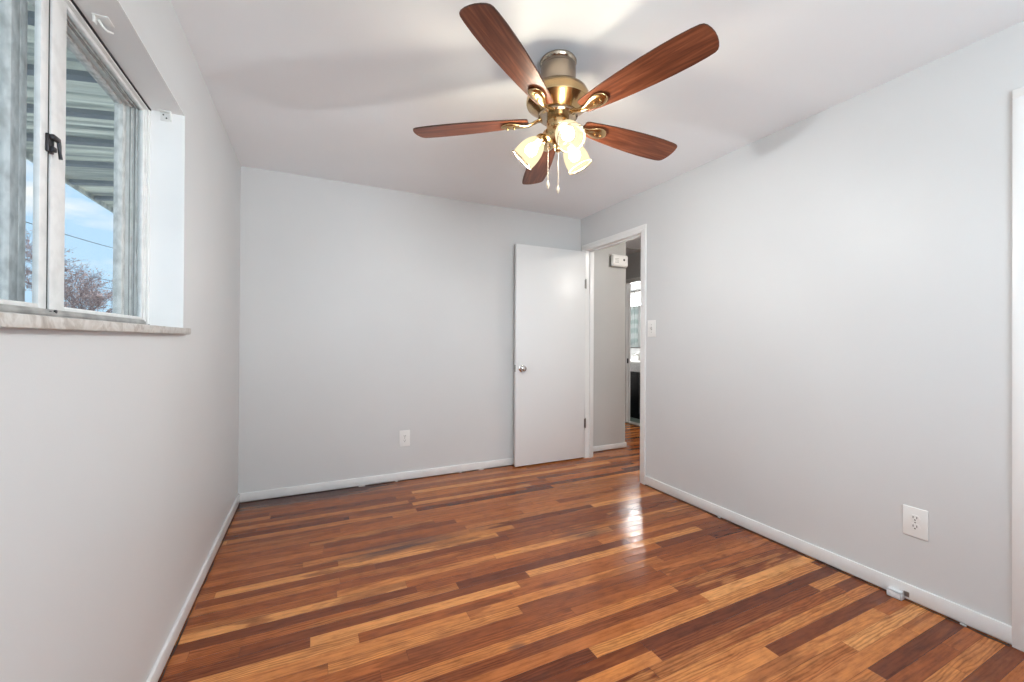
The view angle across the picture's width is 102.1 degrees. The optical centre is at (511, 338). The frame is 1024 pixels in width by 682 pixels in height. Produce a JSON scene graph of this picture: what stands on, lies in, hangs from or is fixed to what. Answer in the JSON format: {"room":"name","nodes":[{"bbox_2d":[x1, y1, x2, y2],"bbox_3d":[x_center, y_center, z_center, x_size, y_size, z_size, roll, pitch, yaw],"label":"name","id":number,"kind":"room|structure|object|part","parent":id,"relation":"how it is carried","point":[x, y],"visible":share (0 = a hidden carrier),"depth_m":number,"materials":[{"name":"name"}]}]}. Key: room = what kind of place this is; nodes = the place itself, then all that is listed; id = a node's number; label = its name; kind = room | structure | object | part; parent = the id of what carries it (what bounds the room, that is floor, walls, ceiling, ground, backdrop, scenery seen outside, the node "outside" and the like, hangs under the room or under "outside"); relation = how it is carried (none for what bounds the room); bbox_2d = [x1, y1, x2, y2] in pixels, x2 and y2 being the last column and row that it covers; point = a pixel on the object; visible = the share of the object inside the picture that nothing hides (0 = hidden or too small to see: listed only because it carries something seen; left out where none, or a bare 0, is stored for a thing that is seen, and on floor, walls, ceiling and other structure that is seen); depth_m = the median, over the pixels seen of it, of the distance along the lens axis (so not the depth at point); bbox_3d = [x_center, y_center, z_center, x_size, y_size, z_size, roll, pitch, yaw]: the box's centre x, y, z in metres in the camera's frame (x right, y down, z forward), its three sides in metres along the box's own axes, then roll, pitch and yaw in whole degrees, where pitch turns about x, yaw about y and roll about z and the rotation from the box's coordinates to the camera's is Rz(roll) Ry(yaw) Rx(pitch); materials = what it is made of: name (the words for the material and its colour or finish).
{"room":"empty bedroom","nodes":[
{"label":"empty bedroom","id":0,"kind":"room"},
{"bbox_2d":[0,0,240,681],"bbox_3d":[-0.957,-0.037,0.624,0.212,2.440,5.251,0,0,-26],"label":"wall","id":1,"kind":"structure","parent":0,"point":[119,450],"depth_m":1.22,"materials":[{"name":"paint"}]},
{"bbox_2d":[0,0,190,333],"bbox_3d":[-1.150,-0.469,1.068,0.227,0.899,1.378,0,0,-26],"label":"window","id":2,"kind":"structure","parent":1,"relation":"in","point":[59,24],"depth_m":1.06,"materials":[{"name":"paint"}]},
{"bbox_3d":[-1.101,-0.480,0.740,0.025,0.850,0.630,0,0,-26],"label":"storm sash","id":3,"kind":"part","parent":2,"relation":"part of","materials":[{"name":"paint"}]},
{"bbox_3d":[-1.041,-0.490,0.761,0.012,0.830,0.616,0,0,-26],"label":"sash","id":4,"kind":"part","parent":2,"relation":"part of","materials":[{"name":"paint"}]},
{"bbox_3d":[-1.375,-0.480,1.312,0.025,0.850,0.638,0,0,-26],"label":"storm sash","id":5,"kind":"part","parent":2,"relation":"part of","materials":[{"name":"paint"}]},
{"bbox_3d":[-1.152,-0.032,1.066,0.227,0.025,1.378,0,0,-26],"label":"sill","id":6,"kind":"part","parent":2,"relation":"part of","materials":[{"name":"stone"}]},
{"bbox_3d":[-1.318,-0.489,1.339,0.012,0.830,0.639,0,0,-26],"label":"sash","id":7,"kind":"part","parent":2,"relation":"part of","materials":[{"name":"paint"}]},
{"bbox_3d":[-1.212,-0.482,1.040,0.090,0.874,1.316,0,0,-26],"label":"frame","id":8,"kind":"part","parent":2,"relation":"part of","materials":[{"name":"paint"}]},
{"bbox_2d":[91,13,113,34],"bbox_3d":[-1.179,-0.905,1.196,0.036,0.026,0.054,0,0,-26],"label":"curtain hook","id":9,"kind":"object","parent":1,"relation":"attached to","point":[102,20],"visible":1,"depth_m":1.19,"materials":[{"name":"white plastic"}]},
{"bbox_3d":[-1.177,-0.916,1.191,0.036,0.003,0.042,0,0,-26],"label":"mounting plate","id":10,"kind":"part","parent":9,"relation":"part of","materials":[{"name":"white plastic"}]},
{"bbox_2d":[74,0,184,327],"bbox_3d":[-1.160,-0.483,1.065,0.206,0.877,1.322,0,0,-26],"label":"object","id":11,"kind":"structure","parent":1,"relation":"attached to","point":[167,144],"depth_m":1.67,"materials":[{"name":"paint"}]},
{"bbox_2d":[159,109,171,121],"bbox_3d":[-1.398,-0.899,1.669,0.038,0.036,0.021,0,0,-26],"label":"bracket","id":12,"kind":"object","parent":1,"relation":"attached to","point":[165,115],"visible":1,"depth_m":1.67,"materials":[{"name":"white plastic"}]},
{"bbox_2d":[146,493,239,681],"bbox_3d":[-0.873,1.146,0.690,0.013,0.061,5.101,0,0,-26],"label":"baseboard","id":13,"kind":"structure","parent":1,"relation":"attached to","point":[160,663],"depth_m":1.76,"materials":[{"name":"paint"}]},
{"bbox_2d":[238,166,580,502],"bbox_3d":[-0.719,-0.024,3.625,3.230,2.440,0.059,0,0,-26],"label":"wall","id":14,"kind":"structure","parent":0,"point":[369,315],"depth_m":3.39,"materials":[{"name":"paint"}]},
{"bbox_2d":[240,458,513,501],"bbox_3d":[-0.631,1.159,3.626,2.956,0.061,0.013,0,0,-26],"label":"baseboard","id":15,"kind":"structure","parent":14,"relation":"attached to","point":[256,495],"depth_m":3.36,"materials":[{"name":"paint"}]},
{"bbox_2d":[399,430,409,446],"bbox_3d":[-0.907,0.842,3.497,0.088,0.134,0.008,0,0,-26],"label":"wall outlet","id":16,"kind":"object","parent":14,"relation":"attached to","point":[404,436],"visible":1,"depth_m":3.49,"materials":[{"name":"white plastic"}]},
{"bbox_2d":[514,244,586,466],"bbox_3d":[0.382,0.155,4.021,0.798,2.072,0.157,0,0,-26],"label":"door","id":17,"kind":"structure","parent":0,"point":[551,283],"depth_m":3.99,"materials":[{"name":"white paint"}]},
{"bbox_3d":[0.102,0.276,3.833,0.066,0.066,0.061,0,0,-26],"label":"knob","id":18,"kind":"part","parent":17,"relation":"part of","materials":[{"name":"silver metal"}]},
{"bbox_2d":[158,417,1023,681],"bbox_3d":[0.810,1.262,3.351,5.730,0.122,8.650,0,0,-26],"label":"floor","id":19,"kind":"structure","parent":0,"point":[577,569],"depth_m":1.90,"materials":[{"name":"brown wood"}]},
{"bbox_2d":[630,359,639,418],"bbox_3d":[2.048,0.785,6.521,0.563,0.870,1.110,0,0,-26],"label":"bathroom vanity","id":20,"kind":"object","parent":19,"relation":"on","point":[634,363],"visible":0.25,"depth_m":6.31,"materials":[{"name":"black wood"}]},
{"bbox_3d":[1.833,0.826,6.415,0.022,0.610,0.345,0,0,-26],"label":"cabinet door","id":21,"kind":"part","parent":20,"relation":"part of","materials":[{"name":"black wood"}]},
{"bbox_2d":[630,359,639,363],"bbox_3d":[2.057,0.364,6.526,0.548,0.027,1.110,0,0,-26],"label":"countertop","id":22,"kind":"structure","parent":20,"relation":"on","point":[631,360],"depth_m":6.35,"materials":[{"name":"white stone"}]},
{"bbox_3d":[1.986,0.825,6.095,0.022,0.610,0.345,0,0,-26],"label":"cabinet door","id":23,"kind":"part","parent":20,"relation":"part of","materials":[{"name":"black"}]},
{"bbox_2d":[887,586,908,600],"bbox_3d":[1.791,1.183,1.920,0.031,0.040,0.071,0,0,-26],"label":"door stop","id":24,"kind":"object","parent":19,"relation":"on","point":[895,593],"visible":1,"depth_m":1.92,"materials":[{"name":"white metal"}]},
{"bbox_2d":[171,0,1023,254],"bbox_3d":[0.804,-1.297,3.379,5.750,0.120,8.700,0,0,-26],"label":"ceiling","id":25,"kind":"structure","parent":0,"point":[336,90],"depth_m":1.96,"materials":[{"name":"paint"}]},
{"bbox_2d":[413,3,718,193],"bbox_3d":[0.255,-0.948,1.879,1.258,0.594,1.310,0,0,-26],"label":"ceiling fan","id":26,"kind":"object","parent":25,"relation":"hanging from","point":[556,97],"visible":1,"depth_m":1.73,"materials":[{"name":"brown wood"}]},
{"bbox_3d":[-0.195,-0.985,1.935,0.549,0.006,0.143,0,8,11],"label":"blade","id":27,"kind":"part","parent":26,"relation":"part of","materials":[{"name":"brown wood"}]},
{"bbox_3d":[0.009,-1.004,1.501,0.143,0.006,0.549,12,3,29],"label":"blade","id":28,"kind":"part","parent":26,"relation":"part of","materials":[{"name":"brown wood"}]},
{"bbox_3d":[0.078,-0.851,1.895,0.140,0.139,0.115,0,0,16],"label":"lamp shade","id":29,"kind":"part","parent":26,"relation":"part of","materials":[{"name":"glass"}]},
{"bbox_3d":[0.156,-0.963,2.262,0.143,0.006,0.549,-10,-2,-7],"label":"blade","id":30,"kind":"part","parent":26,"relation":"part of","materials":[{"name":"brown wood"}]},
{"bbox_3d":[0.132,-0.911,1.880,0.057,0.064,0.056,0,0,-26],"label":"light arm","id":31,"kind":"part","parent":26,"relation":"part of","materials":[{"name":"gold metal"}]},
{"bbox_3d":[0.231,-0.870,1.746,0.053,0.072,0.072,0,0,-26],"label":"bulb","id":32,"kind":"part","parent":26,"relation":"part of","materials":[{"name":"white glass"}]},
{"bbox_3d":[0.234,-0.851,1.726,0.119,0.139,0.140,0,0,-26],"label":"lamp shade","id":33,"kind":"part","parent":26,"relation":"part of","materials":[{"name":"glass"}]},
{"bbox_3d":[0.301,-0.850,1.953,0.139,0.139,0.122,0,0,-26],"label":"lamp shade","id":34,"kind":"part","parent":26,"relation":"part of","materials":[{"name":"glass"}]},
{"bbox_3d":[0.576,-0.968,2.030,0.549,0.006,0.143,2,-14,-25],"label":"blade","id":35,"kind":"part","parent":26,"relation":"part of","materials":[{"name":"brown wood"}]},
{"bbox_3d":[0.485,-0.994,1.560,0.143,0.006,0.549,18,-14,-41],"label":"blade","id":36,"kind":"part","parent":26,"relation":"part of","materials":[{"name":"brown wood"}]},
{"bbox_2d":[593,242,625,451],"bbox_3d":[0.264,-0.010,6.007,0.596,2.440,3.390,0,0,-26],"label":"wall","id":37,"kind":"structure","parent":0,"point":[609,282],"depth_m":4.51,"materials":[{"name":"paint"}]},
{"bbox_2d":[593,442,626,450],"bbox_3d":[0.376,1.178,5.830,0.557,0.051,3.003,0,0,-26],"label":"baseboard","id":38,"kind":"structure","parent":37,"relation":"attached to","point":[617,445],"depth_m":4.50,"materials":[{"name":"paint"}]},
{"bbox_2d":[609,254,627,268],"bbox_3d":[1.172,-0.852,4.533,0.234,0.144,0.055,0,0,-26],"label":"door chime","id":39,"kind":"object","parent":37,"relation":"attached to","point":[616,261],"visible":1,"depth_m":4.51,"materials":[{"name":"white plastic"}]},
{"bbox_2d":[626,251,640,278],"bbox_3d":[2.004,-0.002,5.393,0.070,2.440,6.000,0,0,-26],"label":"wall","id":40,"kind":"structure","parent":0,"point":[633,270],"depth_m":5.88,"materials":[{"name":"grey paint"}]},
{"bbox_2d":[625,277,640,421],"bbox_3d":[1.851,0.178,5.694,0.086,2.080,0.865,0,0,-26],"label":"trim","id":41,"kind":"structure","parent":40,"relation":"attached to","point":[629,282],"depth_m":6.03,"materials":[{"name":"white wood"}]},
{"bbox_2d":[626,421,639,425],"bbox_3d":[1.856,1.211,5.695,0.100,0.014,0.743,0,0,-26],"label":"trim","id":42,"kind":"structure","parent":40,"relation":"attached to","point":[630,422],"depth_m":5.89,"materials":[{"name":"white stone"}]},
{"bbox_2d":[630,282,640,358],"bbox_3d":[1.883,0.002,6.748,0.880,2.440,3.550,0,0,-26],"label":"wall","id":43,"kind":"structure","parent":0,"point":[635,286],"depth_m":7.05,"materials":[{"name":"white"}]},
{"bbox_2d":[631,305,640,347],"bbox_3d":[2.215,-0.199,6.824,0.015,0.723,1.800,0,0,-26],"label":"window","id":44,"kind":"structure","parent":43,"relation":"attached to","point":[635,310],"depth_m":7.05,"materials":[{"name":"clear glass"}]},
{"bbox_2d":[631,290,640,302],"bbox_3d":[2.074,-0.720,6.951,0.167,0.218,0.850,0,0,-26],"label":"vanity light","id":45,"kind":"object","parent":43,"relation":"attached to","point":[634,299],"visible":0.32,"depth_m":6.92,"materials":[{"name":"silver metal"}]},
{"bbox_3d":[2.060,-0.680,6.944,0.136,0.137,0.136,0,0,-26],"label":"lamp shade","id":46,"kind":"part","parent":45,"relation":"part of","materials":[{"name":"white glass"}]},
{"bbox_2d":[581,21,1023,644],"bbox_3d":[1.832,-0.016,2.018,0.086,2.440,5.160,0,0,-26],"label":"wall","id":47,"kind":"structure","parent":0,"point":[829,293],"depth_m":2.08,"materials":[{"name":"paint"}]},
{"bbox_2d":[159,465,1009,681],"bbox_3d":[-0.005,1.194,2.301,2.942,0.002,2.918,0,0,-26],"label":"trim","id":48,"kind":"structure","parent":47,"relation":"attached to","point":[987,636],"depth_m":2.14,"materials":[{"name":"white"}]},
{"bbox_2d":[582,224,646,484],"bbox_3d":[0.956,0.128,3.849,0.116,2.156,0.901,0,0,-26],"label":"trim","id":49,"kind":"structure","parent":47,"relation":"attached to","point":[589,249],"depth_m":3.99,"materials":[{"name":"white wood"}]},
{"bbox_2d":[648,320,655,336],"bbox_3d":[1.132,-0.083,3.364,0.018,0.134,0.087,0,0,-26],"label":"light switch","id":50,"kind":"object","parent":47,"relation":"attached to","point":[651,323],"visible":1,"depth_m":3.36,"materials":[{"name":"white plastic"}]},
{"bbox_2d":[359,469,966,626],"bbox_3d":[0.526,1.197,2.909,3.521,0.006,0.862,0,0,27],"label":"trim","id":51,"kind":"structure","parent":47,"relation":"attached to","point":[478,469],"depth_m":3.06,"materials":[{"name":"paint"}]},
{"bbox_2d":[645,476,1011,643],"bbox_3d":[1.997,1.162,1.541,0.013,0.068,4.159,0,0,-26],"label":"baseboard","id":52,"kind":"structure","parent":47,"relation":"attached to","point":[993,627],"depth_m":2.08,"materials":[{"name":"paint"}]},
{"bbox_2d":[903,504,927,540],"bbox_3d":[1.838,0.838,1.885,0.008,0.134,0.088,0,0,-26],"label":"wall outlet","id":53,"kind":"object","parent":47,"relation":"attached to","point":[915,520],"visible":1,"depth_m":1.88,"materials":[{"name":"white plastic"}]},
{"bbox_2d":[910,523,919,530],"bbox_3d":[1.835,0.857,1.884,0.003,0.028,0.034,0,0,-26],"label":"receptacle","id":54,"kind":"object","parent":53,"relation":"attached to","point":[913,526],"depth_m":1.88,"materials":[{"name":"white plastic"}]},
{"bbox_2d":[910,514,919,521],"bbox_3d":[1.836,0.818,1.884,0.003,0.028,0.034,0,0,-26],"label":"receptacle","id":55,"kind":"object","parent":53,"relation":"attached to","point":[913,517],"depth_m":1.88,"materials":[{"name":"white plastic"}]},
{"bbox_2d":[1012,86,1023,651],"bbox_3d":[2.151,0.114,1.233,0.015,2.178,0.864,0,0,-26],"label":"trim","id":56,"kind":"structure","parent":47,"relation":"attached to","point":[1017,94],"depth_m":1.61,"materials":[{"name":"white"}]},
{"label":"outside","id":57,"kind":"structure","parent":0,"visible":0},
{"bbox_2d":[26,1,113,212],"bbox_3d":[-2.293,-1.337,1.920,1.093,0.205,6.240,0,0,-26],"label":"awning","id":58,"kind":"object","parent":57,"point":[89,151],"visible":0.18,"depth_m":2.61,"materials":[{"name":"metal"}]},
{"bbox_3d":[-2.779,-1.281,1.688,0.018,0.085,6.240,0,0,-26],"label":"rail","id":59,"kind":"part","parent":58,"relation":"part of","materials":[{"name":"metal"}]},
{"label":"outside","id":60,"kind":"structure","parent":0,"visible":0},
{"bbox_3d":[-37.188,1.730,7.151,59.100,0.050,105.000,0,0,-26],"label":"ground","id":61,"kind":"structure","parent":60,"visible":0},
{"bbox_2d":[25,230,112,312],"bbox_3d":[-21.088,-1.476,20.782,5.700,6.680,7.122,0,0,-26],"label":"bare tree","id":62,"kind":"object","parent":61,"relation":"on","point":[83,293],"visible":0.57,"depth_m":19.51,"materials":[{"name":"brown plant"}]},
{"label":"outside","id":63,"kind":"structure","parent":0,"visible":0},
{"bbox_2d":[26,222,111,247],"bbox_3d":[-28.121,-7.874,26.465,0.044,4.217,62.003,0,0,-26],"label":"power line","id":64,"kind":"object","parent":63,"point":[26,222],"visible":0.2,"depth_m":27.65,"materials":[{"name":"grey"}]}
]}

